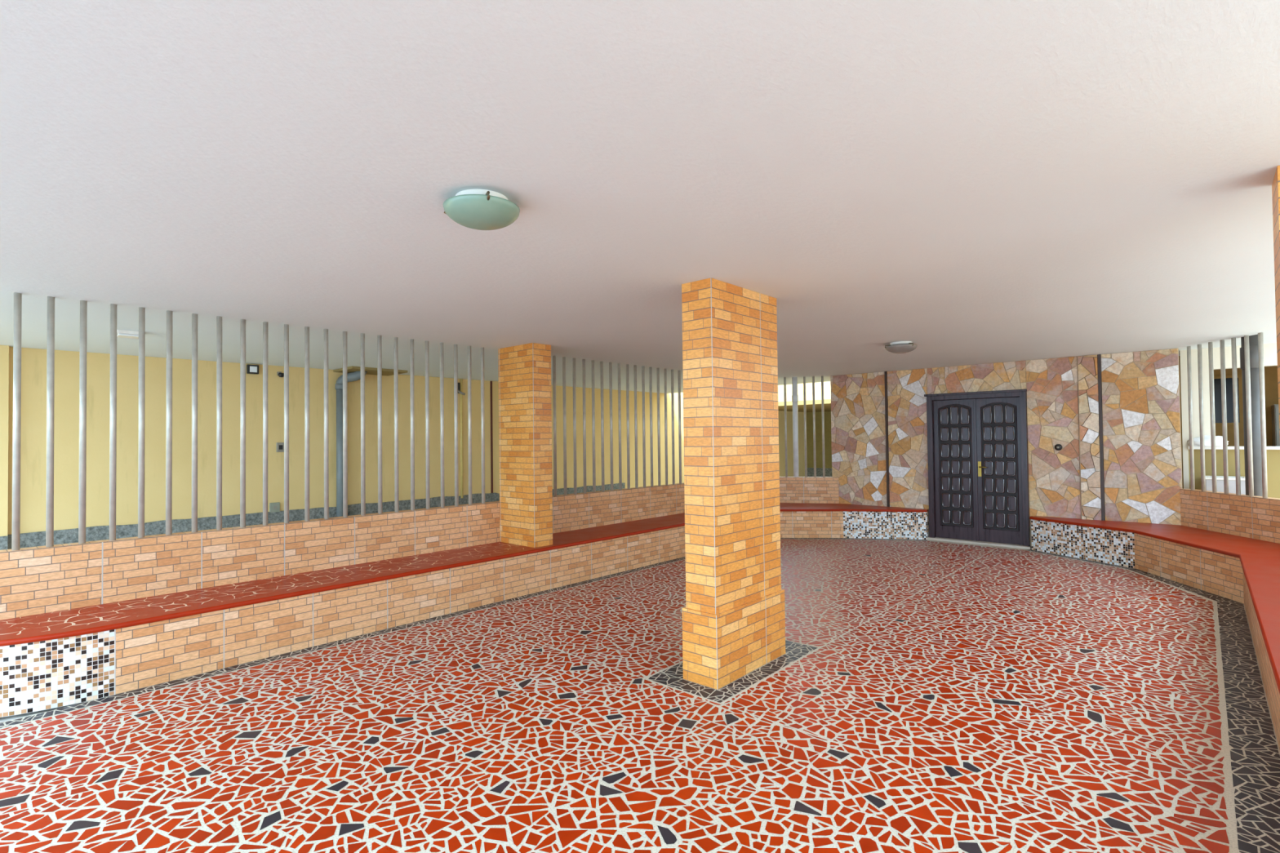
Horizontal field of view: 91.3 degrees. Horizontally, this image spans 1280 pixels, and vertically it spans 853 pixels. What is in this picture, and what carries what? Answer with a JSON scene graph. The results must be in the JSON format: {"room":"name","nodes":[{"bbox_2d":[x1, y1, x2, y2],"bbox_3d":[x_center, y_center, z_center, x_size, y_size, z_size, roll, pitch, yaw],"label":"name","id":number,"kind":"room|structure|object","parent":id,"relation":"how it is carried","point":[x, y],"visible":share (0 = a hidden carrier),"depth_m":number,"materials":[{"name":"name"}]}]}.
{"room":"covered patio","nodes":[
{"label":"covered patio","id":0,"kind":"room"},
{"bbox_2d":[0,482,684,620],"bbox_3d":[-1.465,1.304,7.251,0.120,0.900,10.050,-2,-1,42],"label":"wall","id":1,"kind":"structure","parent":0,"point":[39,580],"depth_m":5.22,"materials":[{"name":"brick"}]},
{"bbox_2d":[11,292,22,551],"bbox_3d":[-4.192,-0.046,4.211,0.040,1.751,0.040,-2,-1,43],"label":"bar","id":2,"kind":"object","parent":1,"relation":"on","point":[15,539],"visible":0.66,"depth_m":4.20,"materials":[{"name":"grey metal"}]},
{"bbox_2d":[45,296,54,546],"bbox_3d":[-4.083,-0.045,4.334,0.039,1.751,0.040,0,-1,-20],"label":"bar","id":3,"kind":"object","parent":1,"relation":"on","point":[51,300],"visible":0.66,"depth_m":4.32,"materials":[{"name":"grey metal"}]},
{"bbox_2d":[78,300,87,543],"bbox_3d":[-3.971,-0.044,4.461,0.039,1.751,0.040,-1,-1,26],"label":"bar","id":4,"kind":"object","parent":1,"relation":"on","point":[83,304],"visible":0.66,"depth_m":4.45,"materials":[{"name":"grey metal"}]},
{"bbox_2d":[109,303,116,541],"bbox_3d":[-3.859,-0.043,4.585,0.039,1.751,0.040,-2,-2,43],"label":"bar","id":5,"kind":"object","parent":1,"relation":"on","point":[113,395],"visible":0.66,"depth_m":4.57,"materials":[{"name":"grey metal"}]},
{"bbox_2d":[137,306,145,537],"bbox_3d":[-3.748,-0.042,4.708,0.039,1.751,0.039,-2,-1,38],"label":"bar","id":6,"kind":"object","parent":1,"relation":"on","point":[141,401],"visible":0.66,"depth_m":4.70,"materials":[{"name":"silver metal"}]},
{"bbox_2d":[165,310,172,535],"bbox_3d":[-3.636,-0.041,4.834,0.039,1.751,0.040,-1,-1,34],"label":"bar","id":7,"kind":"object","parent":1,"relation":"on","point":[169,313],"visible":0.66,"depth_m":4.82,"materials":[{"name":"silver metal"}]},
{"bbox_2d":[191,313,197,533],"bbox_3d":[-3.527,-0.040,4.958,0.040,1.751,0.039,-1,-1,30],"label":"bar","id":8,"kind":"object","parent":1,"relation":"on","point":[194,316],"visible":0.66,"depth_m":4.95,"materials":[{"name":"silver metal"}]},
{"bbox_2d":[216,315,222,530],"bbox_3d":[-3.413,-0.039,5.079,0.040,1.751,0.040,-1,-1,6],"label":"bar","id":9,"kind":"object","parent":1,"relation":"on","point":[219,319],"visible":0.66,"depth_m":5.07,"materials":[{"name":"silver metal"}]},
{"bbox_2d":[240,319,245,528],"bbox_3d":[-3.301,-0.038,5.205,0.040,1.751,0.039,0,-1,-34],"label":"bar","id":10,"kind":"object","parent":1,"relation":"on","point":[242,322],"visible":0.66,"depth_m":5.19,"materials":[{"name":"silver metal"}]},
{"bbox_2d":[262,321,267,525],"bbox_3d":[-3.190,-0.037,5.331,0.040,1.751,0.040,0,-1,-22],"label":"bar","id":11,"kind":"object","parent":1,"relation":"on","point":[264,323],"visible":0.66,"depth_m":5.32,"materials":[{"name":"silver metal"}]},
{"bbox_2d":[284,324,288,523],"bbox_3d":[-3.079,-0.036,5.454,0.039,1.751,0.039,0,-1,-33],"label":"bar","id":12,"kind":"object","parent":1,"relation":"on","point":[286,326],"visible":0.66,"depth_m":5.44,"materials":[{"name":"silver metal"}]},
{"bbox_2d":[304,326,309,521],"bbox_3d":[-2.966,-0.035,5.577,0.040,1.751,0.040,0,-1,-25],"label":"bar","id":13,"kind":"object","parent":1,"relation":"on","point":[306,328],"visible":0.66,"depth_m":5.56,"materials":[{"name":"silver metal"}]},
{"bbox_2d":[323,328,328,519],"bbox_3d":[-2.856,-0.034,5.699,0.040,1.751,0.040,0,-1,-44],"label":"bar","id":14,"kind":"object","parent":1,"relation":"on","point":[325,331],"visible":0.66,"depth_m":5.68,"materials":[{"name":"silver metal"}]},
{"bbox_2d":[342,331,347,517],"bbox_3d":[-2.744,-0.033,5.825,0.040,1.751,0.039,-1,-1,-5],"label":"bar","id":15,"kind":"object","parent":1,"relation":"on","point":[344,333],"visible":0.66,"depth_m":5.81,"materials":[{"name":"silver metal"}]},
{"bbox_2d":[360,333,365,515],"bbox_3d":[-2.634,-0.032,5.950,0.039,1.751,0.039,-1,-1,18],"label":"bar","id":16,"kind":"object","parent":1,"relation":"on","point":[362,335],"visible":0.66,"depth_m":5.94,"materials":[{"name":"silver metal"}]},
{"bbox_2d":[377,335,382,514],"bbox_3d":[-2.523,-0.031,6.072,0.039,1.751,0.040,-1,-1,20],"label":"bar","id":17,"kind":"object","parent":1,"relation":"on","point":[379,337],"visible":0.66,"depth_m":6.06,"materials":[{"name":"silver metal"}]},
{"bbox_2d":[393,337,399,512],"bbox_3d":[-2.412,-0.030,6.197,0.039,1.751,0.040,-1,-1,17],"label":"bar","id":18,"kind":"object","parent":1,"relation":"on","point":[395,339],"visible":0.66,"depth_m":6.18,"materials":[{"name":"grey metal"}]},
{"bbox_2d":[409,338,414,511],"bbox_3d":[-2.299,-0.029,6.322,0.039,1.751,0.039,-1,-1,13],"label":"bar","id":19,"kind":"object","parent":1,"relation":"on","point":[411,340],"visible":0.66,"depth_m":6.31,"materials":[{"name":"grey metal"}]},
{"bbox_2d":[425,340,430,509],"bbox_3d":[-2.189,-0.028,6.447,0.040,1.751,0.040,-1,-1,23],"label":"bar","id":20,"kind":"object","parent":1,"relation":"on","point":[427,353],"visible":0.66,"depth_m":6.43,"materials":[{"name":"grey metal"}]},
{"bbox_2d":[440,342,444,507],"bbox_3d":[-2.076,-0.027,6.569,0.039,1.751,0.039,-1,-1,-1],"label":"bar","id":21,"kind":"object","parent":1,"relation":"on","point":[442,357],"visible":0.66,"depth_m":6.56,"materials":[{"name":"grey metal"}]},
{"bbox_2d":[453,344,458,506],"bbox_3d":[-1.967,-0.026,6.696,0.040,1.751,0.040,-1,-1,0],"label":"bar","id":22,"kind":"object","parent":1,"relation":"on","point":[455,357],"visible":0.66,"depth_m":6.68,"materials":[{"name":"grey metal"}]},
{"bbox_2d":[467,345,471,505],"bbox_3d":[-1.854,-0.025,6.818,0.039,1.751,0.039,-1,-1,-5],"label":"bar","id":23,"kind":"object","parent":1,"relation":"on","point":[469,394],"visible":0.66,"depth_m":6.80,"materials":[{"name":"grey metal"}]},
{"bbox_2d":[480,346,484,503],"bbox_3d":[-1.742,-0.024,6.941,0.039,1.751,0.040,0,-1,-34],"label":"bar","id":24,"kind":"object","parent":1,"relation":"on","point":[482,403],"visible":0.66,"depth_m":6.93,"materials":[{"name":"grey metal"}]},
{"bbox_2d":[552,355,556,496],"bbox_3d":[-1.050,-0.018,7.711,0.040,1.751,0.039,-1,-1,7],"label":"bar","id":25,"kind":"object","parent":1,"relation":"on","point":[553,357],"visible":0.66,"depth_m":7.70,"materials":[{"name":"grey metal"}]},
{"bbox_2d":[562,356,567,495],"bbox_3d":[-0.942,-0.017,7.837,0.040,1.751,0.039,-2,-1,42],"label":"bar","id":26,"kind":"object","parent":1,"relation":"on","point":[563,357],"visible":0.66,"depth_m":7.82,"materials":[{"name":"grey metal"}]},
{"bbox_2d":[572,358,577,494],"bbox_3d":[-0.831,-0.016,7.960,0.039,1.751,0.040,-1,-1,3],"label":"bar","id":27,"kind":"object","parent":1,"relation":"on","point":[573,359],"visible":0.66,"depth_m":7.95,"materials":[{"name":"grey metal"}]},
{"bbox_2d":[582,359,586,493],"bbox_3d":[-0.718,-0.015,8.080,0.040,1.751,0.040,0,-1,-29],"label":"bar","id":28,"kind":"object","parent":1,"relation":"on","point":[583,360],"visible":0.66,"depth_m":8.07,"materials":[{"name":"grey metal"}]},
{"bbox_2d":[591,360,595,492],"bbox_3d":[-0.608,-0.014,8.204,0.040,1.751,0.039,-1,-1,14],"label":"bar","id":29,"kind":"object","parent":1,"relation":"on","point":[593,361],"visible":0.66,"depth_m":8.19,"materials":[{"name":"grey metal"}]},
{"bbox_2d":[600,361,604,491],"bbox_3d":[-0.500,-0.013,8.326,0.039,1.751,0.040,-2,-1,41],"label":"bar","id":30,"kind":"object","parent":1,"relation":"on","point":[601,362],"visible":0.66,"depth_m":8.31,"materials":[{"name":"grey metal"}]},
{"bbox_2d":[608,362,613,490],"bbox_3d":[-0.388,-0.012,8.449,0.039,1.751,0.040,-1,-1,9],"label":"bar","id":31,"kind":"object","parent":1,"relation":"on","point":[610,363],"visible":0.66,"depth_m":8.43,"materials":[{"name":"grey metal"}]},
{"bbox_2d":[617,363,622,489],"bbox_3d":[-0.277,-0.011,8.572,0.039,1.751,0.040,-1,-1,-4],"label":"bar","id":32,"kind":"object","parent":1,"relation":"on","point":[619,364],"visible":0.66,"depth_m":8.56,"materials":[{"name":"grey metal"}]},
{"bbox_2d":[626,364,630,488],"bbox_3d":[-0.166,-0.010,8.698,0.039,1.751,0.040,-1,-1,24],"label":"bar","id":33,"kind":"object","parent":1,"relation":"on","point":[627,365],"visible":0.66,"depth_m":8.68,"materials":[{"name":"grey metal"}]},
{"bbox_2d":[633,364,638,488],"bbox_3d":[-0.057,-0.009,8.819,0.040,1.751,0.039,0,-1,-37],"label":"bar","id":34,"kind":"object","parent":1,"relation":"on","point":[634,366],"visible":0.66,"depth_m":8.80,"materials":[{"name":"grey metal"}]},
{"bbox_2d":[641,366,645,487],"bbox_3d":[0.055,-0.008,8.943,0.039,1.751,0.039,0,-1,-28],"label":"bar","id":35,"kind":"object","parent":1,"relation":"on","point":[642,367],"visible":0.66,"depth_m":8.93,"materials":[{"name":"grey metal"}]},
{"bbox_2d":[648,367,653,486],"bbox_3d":[0.163,-0.007,9.067,0.040,1.751,0.039,-1,-1,17],"label":"bar","id":36,"kind":"object","parent":1,"relation":"on","point":[650,368],"visible":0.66,"depth_m":9.05,"materials":[{"name":"grey metal"}]},
{"bbox_2d":[656,368,660,485],"bbox_3d":[0.275,-0.006,9.190,0.039,1.751,0.039,-1,-1,-8],"label":"bar","id":37,"kind":"object","parent":1,"relation":"on","point":[657,369],"visible":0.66,"depth_m":9.18,"materials":[{"name":"grey metal"}]},
{"bbox_2d":[663,368,667,484],"bbox_3d":[0.386,-0.005,9.313,0.039,1.751,0.039,-1,-1,37],"label":"bar","id":38,"kind":"object","parent":1,"relation":"on","point":[664,370],"visible":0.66,"depth_m":9.30,"materials":[{"name":"grey metal"}]},
{"bbox_2d":[671,369,675,484],"bbox_3d":[0.497,-0.004,9.434,0.040,1.751,0.040,-2,-1,41],"label":"bar","id":39,"kind":"object","parent":1,"relation":"on","point":[672,371],"visible":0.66,"depth_m":9.42,"materials":[{"name":"grey metal"}]},
{"bbox_2d":[677,370,681,484],"bbox_3d":[0.608,-0.003,9.560,0.040,1.751,0.040,-1,-1,2],"label":"bar","id":40,"kind":"object","parent":1,"relation":"on","point":[678,371],"visible":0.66,"depth_m":9.54,"materials":[{"name":"grey metal"}]},
{"bbox_2d":[0,345,804,536],"bbox_3d":[-2.876,0.149,10.912,0.260,3.420,24.400,-2,-1,42],"label":"wall","id":41,"kind":"structure","parent":0,"point":[33,361],"depth_m":8.39,"materials":[{"name":"yellow paint"}]},
{"bbox_2d":[246,364,258,374],"bbox_3d":[-5.144,-0.758,8.310,0.080,0.120,0.135,-2,-1,42],"label":"floodlight","id":42,"kind":"object","parent":41,"relation":"attached to","point":[251,369],"visible":1,"depth_m":8.28,"materials":[{"name":"black plastic"}]},
{"bbox_2d":[269,502,279,512],"bbox_3d":[-4.957,1.099,8.496,0.030,0.130,0.125,-2,-1,42],"label":"plate","id":43,"kind":"object","parent":41,"relation":"attached to","point":[273,507],"visible":1,"depth_m":8.48,"materials":[{"name":"grey plastic"}]},
{"bbox_2d":[275,442,284,452],"bbox_3d":[-4.918,0.284,8.562,0.034,0.130,0.095,-2,-1,42],"label":"wall outlet","id":44,"kind":"object","parent":41,"relation":"attached to","point":[279,446],"visible":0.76,"depth_m":8.55,"materials":[{"name":"grey plastic"}]},
{"bbox_2d":[276,371,284,377],"bbox_3d":[-4.908,-0.711,8.558,0.098,0.080,0.072,-2,-1,42],"label":"sensor","id":45,"kind":"object","parent":41,"relation":"attached to","point":[279,374],"visible":0.98,"depth_m":8.53,"materials":[{"name":"grey plastic"}]},
{"bbox_2d":[0,482,625,550],"bbox_3d":[-3.683,1.501,9.839,0.115,0.695,10.140,-2,-1,42],"label":"baseboard","id":46,"kind":"structure","parent":41,"relation":"attached to","point":[158,527],"depth_m":8.07,"materials":[{"name":"grey stone"}]},
{"bbox_2d":[335,371,367,516],"bbox_3d":[-4.181,0.486,9.086,0.475,2.709,0.160,-1,-1,6],"label":"downpipe","id":47,"kind":"object","parent":41,"relation":"attached to","point":[356,375],"visible":0.62,"depth_m":9.05,"materials":[{"name":"grey plastic"}]},
{"bbox_2d":[459,378,462,497],"bbox_3d":[-3.038,0.202,10.655,0.044,2.030,0.044,-2,-1,42],"label":"conduit","id":48,"kind":"object","parent":41,"relation":"attached to","point":[460,380],"visible":1,"depth_m":10.64,"materials":[{"name":"metal"}]},
{"bbox_2d":[457,382,465,395],"bbox_3d":[-3.040,-0.636,10.598,0.169,0.218,0.084,-1,-1,26],"label":"wall bracket","id":49,"kind":"object","parent":41,"relation":"attached to","point":[459,391],"visible":0.59,"depth_m":10.58,"materials":[{"name":"black metal"}]},
{"bbox_2d":[490,381,493,493],"bbox_3d":[-2.636,0.205,11.124,0.012,2.030,0.035,-2,-1,42],"label":"trim","id":50,"kind":"structure","parent":41,"relation":"attached to","point":[491,434],"depth_m":11.12,"materials":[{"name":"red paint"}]},
{"bbox_2d":[0,548,1085,722],"bbox_3d":[2.599,1.825,5.083,21.000,0.280,11.740,-2,-1,42],"label":"ground","id":51,"kind":"structure","parent":0,"point":[15,717],"depth_m":3.77,"materials":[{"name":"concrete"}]},
{"bbox_2d":[1205,475,1245,494],"bbox_3d":[7.133,1.146,7.596,0.412,1.065,0.392,-2,-1,42],"label":"sink","id":52,"kind":"object","parent":51,"relation":"on","point":[1220,479],"visible":0.09,"depth_m":7.49,"materials":[{"name":"white ceramic"}]},
{"bbox_2d":[1240,333,1262,496],"bbox_3d":[6.676,0.333,6.811,0.168,2.672,0.168,-2,-1,42],"label":"drain pipe","id":53,"kind":"object","parent":51,"relation":"on","point":[1253,340],"visible":0.49,"depth_m":6.76,"materials":[{"name":"grey plastic"}]},
{"bbox_2d":[0,0,1279,393],"bbox_3d":[1.352,-1.039,6.220,12.850,0.220,13.850,-2,-1,42],"label":"ceiling","id":54,"kind":"structure","parent":0,"point":[966,182],"depth_m":2.45,"materials":[{"name":"white paint"}]},
{"bbox_2d":[116,328,138,338],"bbox_3d":[-4.766,-0.860,5.844,0.180,0.052,0.200,-2,-1,42],"label":"lamp","id":55,"kind":"object","parent":54,"relation":"attached to","point":[120,333],"visible":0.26,"depth_m":5.78,"materials":[{"name":"white plastic"}]},
{"bbox_2d":[116,333,138,338],"bbox_3d":[-4.765,-0.842,5.844,0.160,0.018,0.180,-2,-1,42],"label":"diffuser","id":56,"kind":"object","parent":55,"relation":"attached to","point":[132,335],"depth_m":5.80,"materials":[{"name":"white plastic"}]},
{"bbox_2d":[333,365,407,375],"bbox_3d":[-3.963,-0.819,9.223,0.620,0.042,0.820,-2,-1,42],"label":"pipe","id":57,"kind":"object","parent":54,"relation":"attached to","point":[371,371],"visible":0.71,"depth_m":9.09,"materials":[{"name":"green paint"}]},
{"bbox_2d":[443,189,519,230],"bbox_3d":[-0.671,-0.913,2.680,0.320,0.118,0.331,-2,-1,42],"label":"ceiling lamp","id":58,"kind":"object","parent":54,"relation":"attached to","point":[475,209],"visible":1,"depth_m":2.59,"materials":[{"name":"green glass"}]},
{"bbox_2d":[884,341,917,353],"bbox_3d":[2.914,-0.875,6.981,0.334,0.118,0.345,-2,-1,42],"label":"ceiling lamp","id":59,"kind":"object","parent":54,"relation":"attached to","point":[899,347],"visible":1,"depth_m":6.88,"materials":[{"name":"white glass"}]},
{"bbox_2d":[0,537,1279,852],"bbox_3d":[1.449,1.682,5.267,5.460,0.001,10.503,-2,-1,42],"label":"floor","id":60,"kind":"structure","parent":0,"point":[923,695],"depth_m":3.37,"materials":[{"name":"red tile"}]},
{"bbox_2d":[0,502,928,717],"bbox_3d":[-0.055,1.499,6.669,2.757,0.455,10.428,-2,-1,42],"label":"bench","id":61,"kind":"object","parent":60,"relation":"on","point":[54,660],"visible":0.95,"depth_m":4.92,"materials":[{"name":"brick"}]},
{"bbox_2d":[497,342,552,547],"bbox_3d":[-1.275,0.203,6.942,0.618,2.175,0.250,-2,-1,42],"label":"brick pillar","id":62,"kind":"structure","parent":61,"relation":"on","point":[525,402],"depth_m":6.78,"materials":[{"name":"brick"}]},
{"bbox_2d":[681,277,785,689],"bbox_3d":[0.663,0.360,4.404,0.276,2.630,0.871,-2,-1,42],"label":"brick pillar","id":63,"kind":"structure","parent":60,"relation":"on","point":[734,612],"depth_m":4.17,"materials":[{"name":"brick"}]},
{"bbox_2d":[1029,515,1279,751],"bbox_3d":[3.480,1.392,3.217,2.425,0.455,11.458,-1,-1,31],"label":"bench","id":64,"kind":"object","parent":60,"relation":"on","point":[1246,571],"visible":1,"depth_m":6.42,"materials":[{"name":"brick"}]},
{"bbox_2d":[1271,164,1279,436],"bbox_3d":[2.839,0.067,2.275,0.703,2.175,0.260,-2,-1,42],"label":"brick pillar","id":65,"kind":"structure","parent":64,"relation":"on","point":[1276,182],"depth_m":2.53,"materials":[{"name":"brick"}]},
{"bbox_2d":[777,399,831,412],"bbox_3d":[7.688,-0.632,14.861,10.380,0.100,4.380,-2,-1,42],"label":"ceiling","id":66,"kind":"structure","parent":0,"point":[827,402],"depth_m":15.96,"materials":[{"name":"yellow paint"}]},
{"bbox_2d":[779,476,839,503],"bbox_3d":[2.668,1.322,10.835,1.476,0.900,0.120,-1,-1,14],"label":"wall","id":67,"kind":"structure","parent":0,"point":[817,490],"depth_m":10.72,"materials":[{"name":"brick"}]},
{"bbox_2d":[783,377,787,476],"bbox_3d":[2.532,-0.001,10.877,0.040,1.751,0.039,0,-1,-42],"label":"bar","id":68,"kind":"object","parent":67,"relation":"on","point":[784,378],"visible":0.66,"depth_m":10.86,"materials":[{"name":"grey metal"}]},
{"bbox_2d":[791,377,799,476],"bbox_3d":[2.701,-0.004,10.878,0.106,1.752,0.106,-2,-1,42],"label":"drain pipe","id":69,"kind":"object","parent":67,"relation":"on","point":[794,380],"visible":0.89,"depth_m":10.84,"materials":[{"name":"white plastic"}]},
{"bbox_2d":[803,376,807,476],"bbox_3d":[2.851,-0.006,10.802,0.039,1.751,0.039,-1,-1,16],"label":"bar","id":70,"kind":"object","parent":67,"relation":"on","point":[804,377],"visible":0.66,"depth_m":10.79,"materials":[{"name":"grey metal"}]},
{"bbox_2d":[812,376,816,476],"bbox_3d":[2.996,-0.009,10.766,0.040,1.751,0.039,-1,-1,22],"label":"bar","id":71,"kind":"object","parent":67,"relation":"on","point":[813,377],"visible":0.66,"depth_m":10.75,"materials":[{"name":"grey metal"}]},
{"bbox_2d":[821,376,825,476],"bbox_3d":[3.139,-0.011,10.731,0.040,1.751,0.039,0,-1,-29],"label":"bar","id":72,"kind":"object","parent":67,"relation":"on","point":[822,377],"visible":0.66,"depth_m":10.72,"materials":[{"name":"grey metal"}]},
{"bbox_2d":[805,381,831,468],"bbox_3d":[9.335,-0.691,16.487,11.100,5.020,0.200,-2,-1,42],"label":"wall","id":73,"kind":"structure","parent":0,"point":[827,391],"depth_m":19.68,"materials":[{"name":"yellow paint"}]},
{"bbox_2d":[807,467,831,476],"bbox_3d":[9.180,1.510,16.454,10.380,0.620,0.030,-2,-1,42],"label":"baseboard","id":74,"kind":"structure","parent":73,"relation":"attached to","point":[810,470],"depth_m":19.63,"materials":[{"name":"grey stone"}]},
{"bbox_2d":[830,348,1182,546],"bbox_3d":[4.997,0.399,9.236,4.524,2.630,0.192,-2,-1,42],"label":"wall","id":75,"kind":"structure","parent":0,"point":[1141,402],"depth_m":8.52,"materials":[{"name":"stone"}]},
{"bbox_2d":[884,371,889,506],"bbox_3d":[3.972,0.200,10.065,0.032,2.175,0.034,-2,-1,42],"label":"trim","id":76,"kind":"structure","parent":75,"relation":"attached to","point":[885,372],"depth_m":10.05,"materials":[{"name":"brown metal"}]},
{"bbox_2d":[924,389,1030,546],"bbox_3d":[4.963,0.589,9.239,1.364,2.192,0.210,-2,-1,42],"label":"door","id":77,"kind":"structure","parent":75,"relation":"in","point":[978,460],"depth_m":9.18,"materials":[{"name":"black wood"}]},
{"bbox_2d":[926,537,1031,549],"bbox_3d":[4.969,1.698,9.198,1.362,0.032,0.250,-2,-1,42],"label":"threshold","id":78,"kind":"object","parent":75,"relation":"attached to","point":[940,539],"depth_m":9.07,"materials":[{"name":"stone"}]},
{"bbox_2d":[1054,444,1062,450],"bbox_3d":[5.681,0.282,8.504,0.088,0.088,0.069,-2,-1,42],"label":"doorbell","id":79,"kind":"object","parent":75,"relation":"attached to","point":[1058,446],"visible":1,"depth_m":8.48,"materials":[{"name":"black plastic"}]},
{"bbox_2d":[1097,354,1105,520],"bbox_3d":[6.045,0.140,8.204,0.032,2.175,0.034,-2,-1,42],"label":"trim","id":80,"kind":"structure","parent":75,"relation":"attached to","point":[1099,357],"depth_m":8.19,"materials":[{"name":"brown metal"}]},
{"bbox_2d":[1178,355,1278,488],"bbox_3d":[8.712,0.252,7.752,4.000,2.820,1.620,-2,-1,42],"label":"wall","id":81,"kind":"structure","parent":0,"point":[1271,386],"depth_m":8.71,"materials":[{"name":"brown paint"}]},
{"bbox_2d":[1213,374,1243,426],"bbox_3d":[8.340,-0.370,9.019,0.500,0.720,0.040,-2,-1,42],"label":"window","id":82,"kind":"structure","parent":81,"relation":"in","point":[1228,379],"depth_m":8.94,"materials":[{"name":"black glass"}]},
{"bbox_2d":[1179,342,1279,498],"bbox_3d":[8.278,0.316,6.959,3.390,2.672,0.140,-2,-1,42],"label":"wall","id":83,"kind":"structure","parent":0,"point":[1270,359],"depth_m":7.90,"materials":[{"name":"beige paint"}]},
{"bbox_2d":[1188,446,1279,449],"bbox_3d":[8.294,0.238,6.938,3.335,0.037,0.190,-2,-1,42],"label":"window sill","id":84,"kind":"structure","parent":83,"relation":"on","point":[1194,447],"depth_m":7.72,"materials":[{"name":"white stone"}]},
{"bbox_2d":[1186,435,1228,446],"bbox_3d":[7.158,0.181,7.903,0.403,0.140,0.167,-2,-1,42],"label":"cloth bundle","id":85,"kind":"object","parent":84,"relation":"on","point":[1219,439],"visible":0.51,"depth_m":7.85,"materials":[{"name":"white fabric"}]},
{"bbox_2d":[1180,488,1279,543],"bbox_3d":[6.584,1.198,6.678,0.120,0.900,1.992,-1,-1,6],"label":"wall","id":86,"kind":"structure","parent":0,"point":[1257,517],"depth_m":6.93,"materials":[{"name":"brick"}]},
{"bbox_2d":[1186,346,1195,489],"bbox_3d":[6.629,-0.113,7.535,0.039,1.751,0.039,-1,-1,7],"label":"bar","id":87,"kind":"object","parent":86,"relation":"on","point":[1188,348],"visible":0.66,"depth_m":7.52,"materials":[{"name":"grey metal"}]},
{"bbox_2d":[1197,344,1205,491],"bbox_3d":[6.613,-0.116,7.372,0.040,1.751,0.039,-2,-1,40],"label":"bar","id":88,"kind":"object","parent":86,"relation":"on","point":[1199,346],"visible":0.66,"depth_m":7.36,"materials":[{"name":"grey metal"}]},
{"bbox_2d":[1208,342,1217,492],"bbox_3d":[6.593,-0.118,7.209,0.039,1.751,0.040,-1,-1,-5],"label":"bar","id":89,"kind":"object","parent":86,"relation":"on","point":[1210,344],"visible":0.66,"depth_m":7.20,"materials":[{"name":"grey metal"}]},
{"bbox_2d":[1219,339,1228,493],"bbox_3d":[6.577,-0.121,7.046,0.039,1.751,0.040,-1,-1,-8],"label":"bar","id":90,"kind":"object","parent":86,"relation":"on","point":[1222,341],"visible":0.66,"depth_m":7.03,"materials":[{"name":"grey metal"}]},
{"bbox_2d":[1231,337,1240,495],"bbox_3d":[6.556,-0.124,6.886,0.040,1.751,0.040,-1,-1,-2],"label":"bar","id":91,"kind":"object","parent":86,"relation":"on","point":[1233,340],"visible":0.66,"depth_m":6.88,"materials":[{"name":"grey metal"}]},
{"bbox_2d":[1244,334,1253,496],"bbox_3d":[6.539,-0.127,6.722,0.039,1.751,0.040,0,-1,-40],"label":"bar","id":92,"kind":"object","parent":86,"relation":"on","point":[1246,350],"visible":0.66,"depth_m":6.71,"materials":[{"name":"grey metal"}]},
{"bbox_2d":[1257,332,1267,497],"bbox_3d":[6.524,-0.130,6.557,0.040,1.751,0.040,-1,-1,2],"label":"bar","id":93,"kind":"object","parent":86,"relation":"on","point":[1260,339],"visible":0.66,"depth_m":6.55,"materials":[{"name":"grey metal"}]},
{"bbox_3d":[10.729,1.899,14.139,21.000,0.280,12.600,-2,-1,42],"label":"yard","id":94,"kind":"structure","parent":0,"visible":0},
{"bbox_2d":[1271,404,1279,446],"bbox_3d":[8.794,0.686,8.263,0.580,1.970,0.505,-2,-1,42],"label":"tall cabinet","id":95,"kind":"object","parent":94,"relation":"on","point":[1274,408],"visible":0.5,"depth_m":8.30,"materials":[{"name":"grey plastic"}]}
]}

